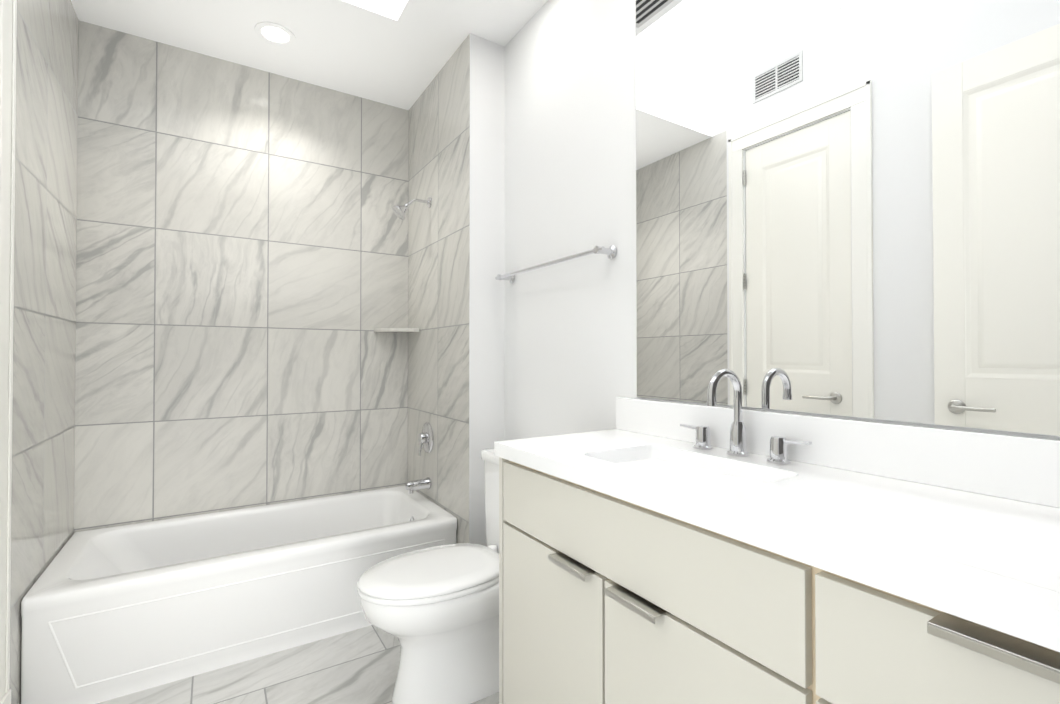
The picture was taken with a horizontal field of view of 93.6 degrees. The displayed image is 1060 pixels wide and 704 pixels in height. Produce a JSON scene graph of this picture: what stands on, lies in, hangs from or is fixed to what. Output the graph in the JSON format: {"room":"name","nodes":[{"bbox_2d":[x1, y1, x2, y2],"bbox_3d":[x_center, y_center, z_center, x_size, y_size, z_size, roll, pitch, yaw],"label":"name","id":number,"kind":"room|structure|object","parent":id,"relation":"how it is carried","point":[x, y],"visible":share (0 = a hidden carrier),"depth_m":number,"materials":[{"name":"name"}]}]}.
{"room":"bathroom","nodes":[
{"label":"bathroom","id":0,"kind":"room"},
{"bbox_2d":[97,625,498,703],"bbox_3d":[-0.385,1.215,1.229,1.740,0.001,3.530,0,-1,-32],"label":"floor","id":1,"kind":"structure","parent":0,"point":[359,666],"depth_m":1.86,"materials":[{"name":"tile"}]},
{"bbox_2d":[21,485,456,703],"bbox_3d":[-1.208,1.022,2.347,1.544,0.410,0.757,0,-1,-33],"label":"bathtub","id":2,"kind":"object","parent":1,"relation":"on","point":[109,613],"visible":0.83,"depth_m":1.99,"materials":[{"name":"white ceramic"}]},
{"bbox_2d":[357,448,498,703],"bbox_3d":[-0.244,0.819,1.874,0.783,0.805,0.430,0,-1,-33],"label":"toilet","id":3,"kind":"object","parent":1,"relation":"on","point":[434,610],"visible":0.54,"depth_m":1.72,"materials":[{"name":"white ceramic"}]},
{"bbox_2d":[494,453,1059,703],"bbox_3d":[0.587,0.756,0.849,0.512,0.909,1.798,0,-1,-33],"label":"bathroom vanity","id":4,"kind":"object","parent":1,"relation":"on","point":[649,553],"depth_m":0.87,"materials":[{"name":"grey paint"}]},
{"bbox_2d":[494,429,1059,640],"bbox_3d":[0.590,0.281,0.857,0.503,0.040,1.804,0,-1,-33],"label":"countertop","id":5,"kind":"structure","parent":4,"relation":"on","point":[999,557],"depth_m":0.79,"materials":[{"name":"white stone"}]},
{"bbox_2d":[618,453,757,484],"bbox_3d":[0.361,0.369,1.185,0.282,0.154,0.452,0,-1,-33],"label":"sink","id":6,"kind":"object","parent":5,"relation":"in","point":[651,460],"depth_m":1.28,"materials":[{"name":"white ceramic"}]},
{"bbox_2d":[680,369,811,463],"bbox_3d":[0.500,0.153,1.262,0.143,0.222,0.368,0,-1,-33],"label":"faucet","id":7,"kind":"object","parent":5,"relation":"on","point":[778,453],"visible":0.96,"depth_m":1.27,"materials":[{"name":"silver metal"}]},
{"bbox_2d":[71,0,547,109],"bbox_3d":[-0.385,-1.733,1.260,1.740,0.405,3.530,0,-1,-33],"label":"ceiling","id":8,"kind":"structure","parent":0,"point":[355,50],"depth_m":2.37,"materials":[{"name":"white paint"}]},
{"bbox_2d":[254,22,295,45],"bbox_3d":[-1.216,-1.515,2.376,0.176,0.006,0.176,0,-1,-33],"label":"recessed light","id":9,"kind":"object","parent":8,"relation":"in","point":[276,34],"visible":1,"depth_m":2.37,"materials":[{"name":"white paint"}]},
{"bbox_2d":[9,0,1059,703],"bbox_3d":[-0.439,-0.360,1.211,1.870,3.150,3.530,0,-1,-33],"label":"wall","id":10,"kind":"structure","parent":0,"point":[223,270],"depth_m":2.41,"materials":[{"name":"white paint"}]},
{"bbox_2d":[0,0,16,703],"bbox_3d":[-1.329,-0.119,1.130,0.024,2.666,0.865,0,-1,-33],"label":"door frame","id":11,"kind":"structure","parent":10,"relation":"attached to","point":[8,22],"depth_m":1.46,"materials":[{"name":"white paint"}]},
{"bbox_2d":[374,328,418,332],"bbox_3d":[-0.792,-0.128,2.950,0.210,0.022,0.210,0,-1,-33],"label":"corner shelf","id":12,"kind":"object","parent":10,"relation":"attached to","point":[395,330],"visible":1,"depth_m":2.90,"materials":[{"name":"stone"}]},
{"bbox_2d":[392,197,431,219],"bbox_3d":[-0.650,-0.795,2.735,0.211,0.150,0.090,0,-1,-33],"label":"shower head","id":13,"kind":"object","parent":10,"relation":"attached to","point":[399,211],"visible":1,"depth_m":2.71},
{"bbox_2d":[405,477,431,493],"bbox_3d":[-0.617,0.734,2.740,0.132,0.073,0.066,0,-1,-33],"label":"tub spout","id":14,"kind":"object","parent":10,"relation":"attached to","point":[418,484],"visible":1,"depth_m":2.72,"materials":[{"name":"silver metal"}]},
{"bbox_2d":[418,422,433,455],"bbox_3d":[-0.596,0.486,2.780,0.057,0.181,0.170,0,-1,-33],"label":"shower valve","id":15,"kind":"object","parent":10,"relation":"attached to","point":[426,438],"visible":1,"depth_m":2.76,"materials":[{"name":"silver metal"}]},
{"bbox_2d":[495,245,616,283],"bbox_3d":[0.073,-0.356,2.071,0.080,0.048,0.770,0,-1,-33],"label":"towel rail","id":16,"kind":"object","parent":10,"relation":"attached to","point":[610,252],"visible":1,"depth_m":1.91,"materials":[{"name":"silver metal"}]},
{"bbox_2d":[616,397,1059,508],"bbox_3d":[0.793,0.206,0.989,0.020,0.112,1.802,0,-1,-33],"label":"backsplash","id":17,"kind":"structure","parent":10,"relation":"attached to","point":[1023,468],"depth_m":1.04,"materials":[{"name":"white stone"}]},
{"bbox_2d":[636,0,1059,435],"bbox_3d":[0.823,-0.672,0.966,0.006,1.632,1.715,0,-1,-33],"label":"mirror","id":18,"kind":"object","parent":10,"relation":"attached to","point":[849,208],"visible":1,"depth_m":1.11,"materials":[{"name":"silver mirror"}]}
]}

